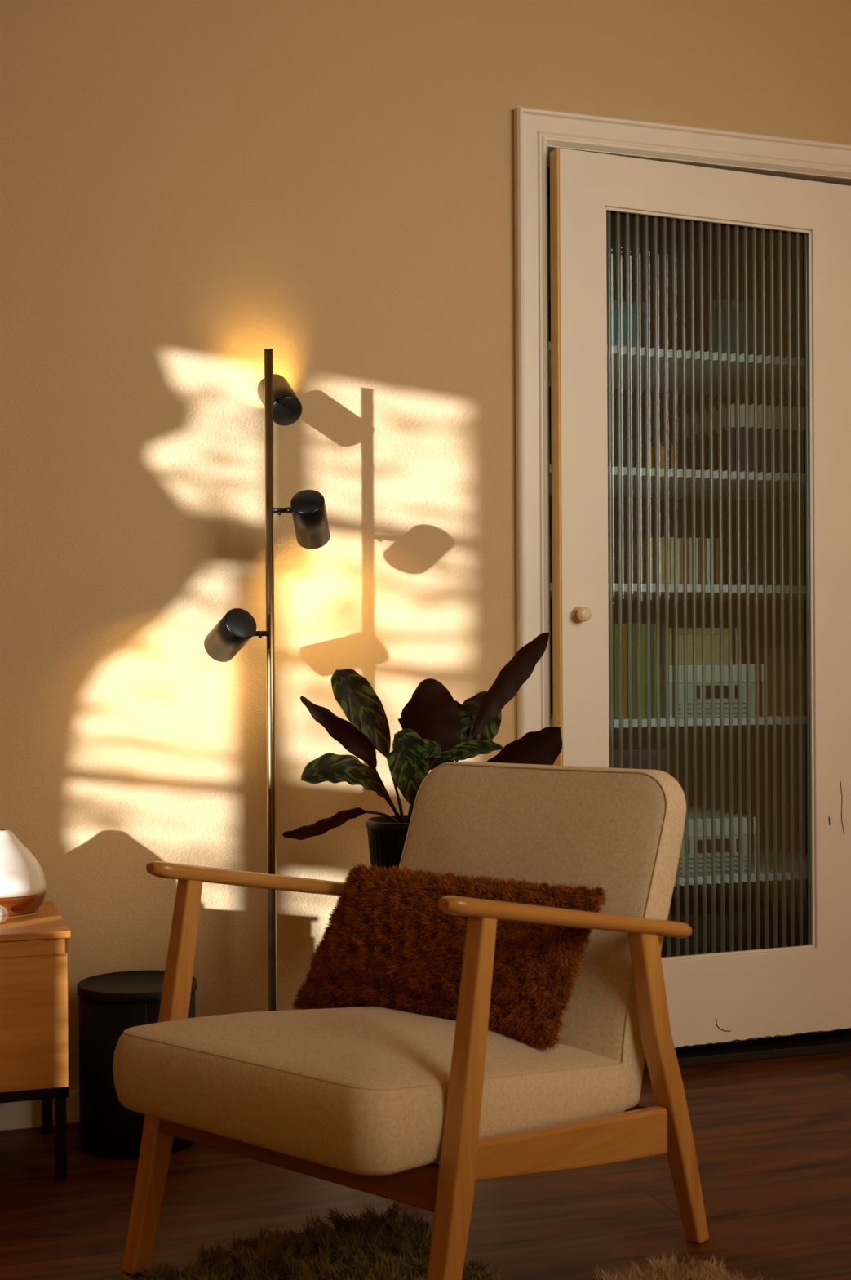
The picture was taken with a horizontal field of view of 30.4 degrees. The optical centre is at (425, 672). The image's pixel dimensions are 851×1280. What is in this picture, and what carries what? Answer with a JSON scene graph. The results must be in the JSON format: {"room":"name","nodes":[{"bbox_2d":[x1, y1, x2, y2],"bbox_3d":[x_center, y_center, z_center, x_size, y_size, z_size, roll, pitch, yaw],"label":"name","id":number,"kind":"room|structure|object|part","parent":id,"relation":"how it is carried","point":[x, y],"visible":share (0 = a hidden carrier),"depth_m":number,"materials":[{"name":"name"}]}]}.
{"room":"living room","nodes":[
{"label":"living room","id":0,"kind":"room"},
{"bbox_2d":[0,0,850,1089],"bbox_3d":[-0.067,-0.444,3.535,5.100,2.750,0.120,0,0,-18],"label":"wall","id":1,"kind":"structure","parent":0,"point":[190,190],"depth_m":3.37,"materials":[{"name":"painted plaster"}]},
{"bbox_2d":[0,1088,79,1131],"bbox_3d":[-1.130,0.903,3.114,2.800,0.070,0.014,0,0,-18],"label":"baseboard","id":2,"kind":"structure","parent":1,"relation":"attached to","point":[21,1114],"depth_m":3.21,"materials":[{"name":"white paint"}]},
{"bbox_2d":[52,1117,79,1123],"bbox_3d":[-0.708,0.881,3.235,0.183,0.094,0.017,0,0,-18],"label":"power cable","id":3,"kind":"object","parent":1,"relation":"attached to","point":[74,1121],"visible":0.2,"depth_m":3.22,"materials":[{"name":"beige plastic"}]},
{"bbox_2d":[513,106,850,1029],"bbox_3d":[0.675,-0.178,3.765,1.018,2.208,0.150,0,0,-18],"label":"trim","id":4,"kind":"structure","parent":1,"relation":"attached to","point":[538,132],"depth_m":3.56,"materials":[{"name":"white paint"}]},
{"bbox_2d":[550,147,850,1048],"bbox_3d":[0.698,-0.155,3.678,0.854,2.054,0.076,0,0,-22],"label":"door","id":5,"kind":"structure","parent":1,"relation":"in","point":[701,316],"depth_m":3.69,"materials":[{"name":"white paint"}]},
{"bbox_3d":[0.347,-0.131,3.535,0.037,0.037,0.007,0,0,-22],"label":"handle","id":6,"kind":"part","parent":5,"relation":"part of","materials":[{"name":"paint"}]},
{"bbox_3d":[0.354,-0.131,3.518,0.033,0.033,0.032,0,0,-22],"label":"knob","id":7,"kind":"part","parent":5,"relation":"part of","materials":[{"name":"beige wood"}]},
{"bbox_3d":[0.669,-0.198,3.688,0.563,1.727,0.009,0,0,-22],"label":"reeded pane","id":8,"kind":"part","parent":5,"relation":"part of","materials":[{"name":"clear glass"}]},
{"bbox_2d":[643,1029,850,1071],"bbox_3d":[0.678,0.915,3.778,0.874,0.022,0.150,0,0,-18],"label":"door threshold","id":9,"kind":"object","parent":1,"relation":"attached to","point":[838,1041],"depth_m":3.77,"materials":[{"name":"black"}]},
{"bbox_2d":[0,1051,850,1279],"bbox_3d":[0.525,0.958,1.536,5.250,0.050,5.550,0,0,-18],"label":"floor","id":10,"kind":"structure","parent":0,"point":[772,1137],"depth_m":2.76,"materials":[{"name":"laminate"}]},
{"bbox_2d":[0,901,71,1180],"bbox_3d":[-1.188,0.704,2.852,1.028,0.470,0.388,0,0,-18],"label":"sideboard","id":11,"kind":"object","parent":10,"relation":"on","point":[34,991],"visible":1,"depth_m":2.81,"materials":[{"name":"brown wood"}]},
{"bbox_2d":[0,905,8,924],"bbox_3d":[-0.801,0.450,2.909,0.052,0.033,0.052,0,0,-18],"label":"timer","id":12,"kind":"object","parent":11,"relation":"on","point":[4,913],"visible":1,"depth_m":2.90,"materials":[{"name":"white plastic"}]},
{"bbox_2d":[0,829,45,915],"bbox_3d":[-0.820,0.386,3.038,0.162,0.162,0.162,0,0,-18],"label":"table lamp","id":13,"kind":"object","parent":11,"relation":"on","point":[22,878],"visible":1,"depth_m":2.99,"materials":[{"name":"white glass"}]},
{"bbox_3d":[-0.888,0.632,2.751,0.508,0.236,0.006,0,0,-18],"label":"drawer","id":14,"kind":"part","parent":11,"relation":"part of","materials":[{"name":"brown wood"}]},
{"bbox_3d":[-1.183,0.763,2.849,1.014,0.020,0.357,0,0,-18],"label":"metal frame","id":15,"kind":"part","parent":11,"relation":"part of","materials":[{"name":"black metal"}]},
{"bbox_3d":[-0.770,0.852,3.184,0.020,0.168,0.018,0,0,-18],"label":"leg","id":16,"kind":"part","parent":11,"relation":"part of","materials":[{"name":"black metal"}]},
{"bbox_3d":[-0.675,0.852,2.896,0.020,0.168,0.018,0,0,-18],"label":"leg","id":17,"kind":"part","parent":11,"relation":"part of","materials":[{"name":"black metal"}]},
{"bbox_2d":[76,970,196,1159],"bbox_3d":[-0.573,0.775,3.118,0.234,0.320,0.234,0,0,-18],"label":"trash can","id":18,"kind":"object","parent":10,"relation":"on","point":[110,1004],"visible":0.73,"depth_m":3.02,"materials":[{"name":"black"}]},
{"bbox_2d":[76,970,196,1004],"bbox_3d":[-0.574,0.625,3.118,0.234,0.020,0.234,0,0,-18],"label":"tray","id":19,"kind":"object","parent":18,"relation":"on","point":[129,987],"depth_m":3.08,"materials":[{"name":"black"}]},
{"bbox_2d":[204,348,330,1011],"bbox_3d":[-0.314,0.139,3.180,0.264,1.589,0.264,0,0,-44],"label":"floor lamp","id":20,"kind":"object","parent":10,"relation":"on","point":[282,406],"visible":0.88,"depth_m":3.17,"materials":[{"name":"black metal"}]},
{"bbox_3d":[-0.339,-0.079,3.164,0.057,0.012,0.012,0,0,-33],"label":"arm","id":21,"kind":"part","parent":20,"relation":"part of","materials":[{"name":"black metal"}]},
{"bbox_3d":[-0.310,-0.560,3.209,0.013,0.019,0.066,0,0,15],"label":"arm","id":22,"kind":"part","parent":20,"relation":"part of","materials":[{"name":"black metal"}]},
{"bbox_3d":[-0.291,-0.329,3.179,0.051,0.012,0.012,0,0,0],"label":"arm","id":23,"kind":"part","parent":20,"relation":"part of","materials":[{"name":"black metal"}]},
{"bbox_2d":[108,1198,509,1279],"bbox_3d":[-0.192,0.931,2.040,0.732,0.007,1.069,0,0,-18],"label":"shag rug","id":24,"kind":"object","parent":10,"relation":"on","point":[372,1247],"visible":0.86,"depth_m":2.43,"materials":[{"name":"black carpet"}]},
{"bbox_2d":[112,760,709,1279],"bbox_3d":[-0.020,0.550,2.490,0.654,0.766,0.806,0,0,41],"label":"armchair","id":25,"kind":"object","parent":10,"relation":"on","point":[368,1100],"visible":0.83,"depth_m":2.35,"materials":[{"name":"beige fabric"}]},
{"bbox_3d":[-0.417,0.630,2.493,0.036,0.612,0.151,0,0,41],"label":"leg","id":26,"kind":"part","parent":25,"relation":"part of","materials":[{"name":"brown wood"}]},
{"bbox_3d":[-0.237,0.364,2.703,0.048,0.131,0.606,0,0,41],"label":"armrest","id":27,"kind":"part","parent":25,"relation":"part of","materials":[{"name":"brown wood"}]},
{"bbox_3d":[-0.193,0.695,2.288,0.576,0.056,0.032,0,0,41],"label":"rail","id":28,"kind":"part","parent":25,"relation":"part of","materials":[{"name":"brown wood"}]},
{"bbox_2d":[112,1006,630,1175],"bbox_3d":[-0.083,0.608,2.418,0.569,0.178,0.614,0,0,41],"label":"seat cushion","id":29,"kind":"object","parent":25,"relation":"on","point":[360,1091],"depth_m":2.22,"materials":[{"name":"beige fabric"}]},
{"bbox_2d":[291,862,608,1052],"bbox_3d":[0.026,0.459,2.573,0.610,0.270,0.186,0,0,41],"label":"cushion","id":30,"kind":"object","parent":25,"relation":"on","point":[388,942],"visible":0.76,"depth_m":2.50,"materials":[{"name":"brown fabric"}]},
{"bbox_3d":[0.042,0.628,2.097,0.036,0.612,0.151,0,0,41],"label":"leg","id":31,"kind":"part","parent":25,"relation":"part of","materials":[{"name":"brown wood"}]},
{"bbox_2d":[400,760,686,1110],"bbox_3d":[0.167,0.431,2.713,0.547,0.531,0.222,0,0,41],"label":"cushion","id":32,"kind":"object","parent":25,"relation":"on","point":[621,830],"depth_m":2.62,"materials":[{"name":"beige fabric"}]},
{"bbox_3d":[0.222,0.363,2.308,0.048,0.131,0.606,0,0,41],"label":"armrest","id":33,"kind":"part","parent":25,"relation":"part of","materials":[{"name":"brown wood"}]},
{"bbox_3d":[0.214,0.698,2.296,0.024,0.132,0.498,0,0,41],"label":"rail","id":34,"kind":"part","parent":25,"relation":"part of","materials":[{"name":"brown wood"}]},
{"bbox_3d":[0.163,0.719,2.701,0.576,0.045,0.034,0,0,41],"label":"rail","id":35,"kind":"part","parent":25,"relation":"part of","materials":[{"name":"brown wood"}]},
{"bbox_3d":[0.390,0.663,2.501,0.034,0.535,0.199,0,0,41],"label":"leg","id":36,"kind":"part","parent":25,"relation":"part of","materials":[{"name":"brown wood"}]},
{"bbox_2d":[589,1248,773,1279],"bbox_3d":[0.416,0.915,2.177,0.386,0.072,0.526,0,0,-33],"label":"sheepskin rug","id":37,"kind":"object","parent":10,"relation":"on","point":[660,1272],"visible":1,"depth_m":2.37,"materials":[{"name":"beige fur"}]},
{"bbox_3d":[-0.029,0.694,3.096,0.214,0.474,0.224,0,0,-18],"label":"plant stand","id":38,"kind":"object","parent":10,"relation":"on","visible":0},
{"bbox_2d":[282,632,562,871],"bbox_3d":[-0.010,0.188,3.103,0.556,0.536,0.276,0,0,-18],"label":"potted plant","id":39,"kind":"object","parent":38,"relation":"on","point":[437,730],"visible":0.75,"depth_m":3.07,"materials":[{"name":"green plant"}]},
{"bbox_3d":[-0.082,0.288,3.077,0.084,0.039,0.007,0,0,-32],"label":"stem","id":40,"kind":"part","parent":39,"relation":"part of","materials":[{"name":"brown"}]},
{"bbox_3d":[-0.073,0.245,3.091,0.064,0.120,0.009,0,0,-18],"label":"stem","id":41,"kind":"part","parent":39,"relation":"part of","materials":[{"name":"brown"}]},
{"bbox_3d":[-0.030,0.374,3.106,0.178,0.166,0.178,0,0,-18],"label":"pot","id":42,"kind":"part","parent":39,"relation":"part of","materials":[{"name":"black plastic"}]},
{"bbox_3d":[-0.062,0.274,3.092,0.046,0.064,0.007,0,0,-24],"label":"stem","id":43,"kind":"part","parent":39,"relation":"part of","materials":[{"name":"brown"}]},
{"bbox_3d":[-0.059,0.235,3.102,0.038,0.139,0.007,0,0,0],"label":"stem","id":44,"kind":"part","parent":39,"relation":"part of","materials":[{"name":"brown"}]},
{"bbox_3d":[-0.029,0.282,3.070,0.009,0.051,0.058,0,0,-15],"label":"stem","id":45,"kind":"part","parent":39,"relation":"part of","materials":[{"name":"brown"}]},
{"bbox_3d":[-0.028,0.244,3.060,0.012,0.124,0.078,0,0,-18],"label":"stem","id":46,"kind":"part","parent":39,"relation":"part of","materials":[{"name":"brown"}]},
{"bbox_3d":[-0.013,0.239,3.063,0.015,0.133,0.084,0,0,-37],"label":"stem","id":47,"kind":"part","parent":39,"relation":"part of","materials":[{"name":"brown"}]},
{"bbox_2d":[547,166,553,714],"bbox_3d":[0.553,-0.324,4.067,1.074,2.500,0.500,0,0,-18],"label":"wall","id":48,"kind":"structure","parent":0,"point":[548,167],"depth_m":4.24,"materials":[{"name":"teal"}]},
{"bbox_2d":[549,342,551,386],"bbox_3d":[0.551,-0.783,4.066,1.030,0.020,0.450,0,0,-18],"label":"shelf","id":49,"kind":"object","parent":48,"relation":"attached to","point":[549,342],"visible":0.02,"depth_m":3.92,"materials":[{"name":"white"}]},
{"bbox_2d":[548,298,551,342],"bbox_3d":[0.379,-0.852,3.962,0.230,0.121,0.260,0,0,-18],"label":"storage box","id":50,"kind":"object","parent":49,"relation":"on","point":[549,300],"visible":0.02,"depth_m":3.83,"materials":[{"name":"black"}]},
{"bbox_3d":[0.379,-0.900,3.962,0.230,0.025,0.260,0,0,-18],"label":"lid","id":51,"kind":"part","parent":50,"relation":"part of","materials":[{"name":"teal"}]},
{"bbox_2d":[549,464,551,494],"bbox_3d":[0.552,-0.490,4.067,1.030,0.020,0.450,0,0,-18],"label":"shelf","id":52,"kind":"object","parent":48,"relation":"attached to","point":[550,465],"visible":0.02,"depth_m":3.85,"materials":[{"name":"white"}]},
{"bbox_2d":[550,582,552,599],"bbox_3d":[0.554,-0.207,4.067,1.030,0.020,0.450,0,0,-18],"label":"shelf","id":53,"kind":"object","parent":48,"relation":"attached to","point":[551,584],"visible":0.02,"depth_m":3.77,"materials":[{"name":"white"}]},
{"bbox_2d":[551,714,553,726],"bbox_3d":[0.556,0.123,4.068,1.030,0.020,0.450,0,0,-18],"label":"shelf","id":54,"kind":"object","parent":48,"relation":"attached to","point":[552,715],"visible":0.02,"depth_m":3.76,"materials":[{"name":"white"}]}
]}

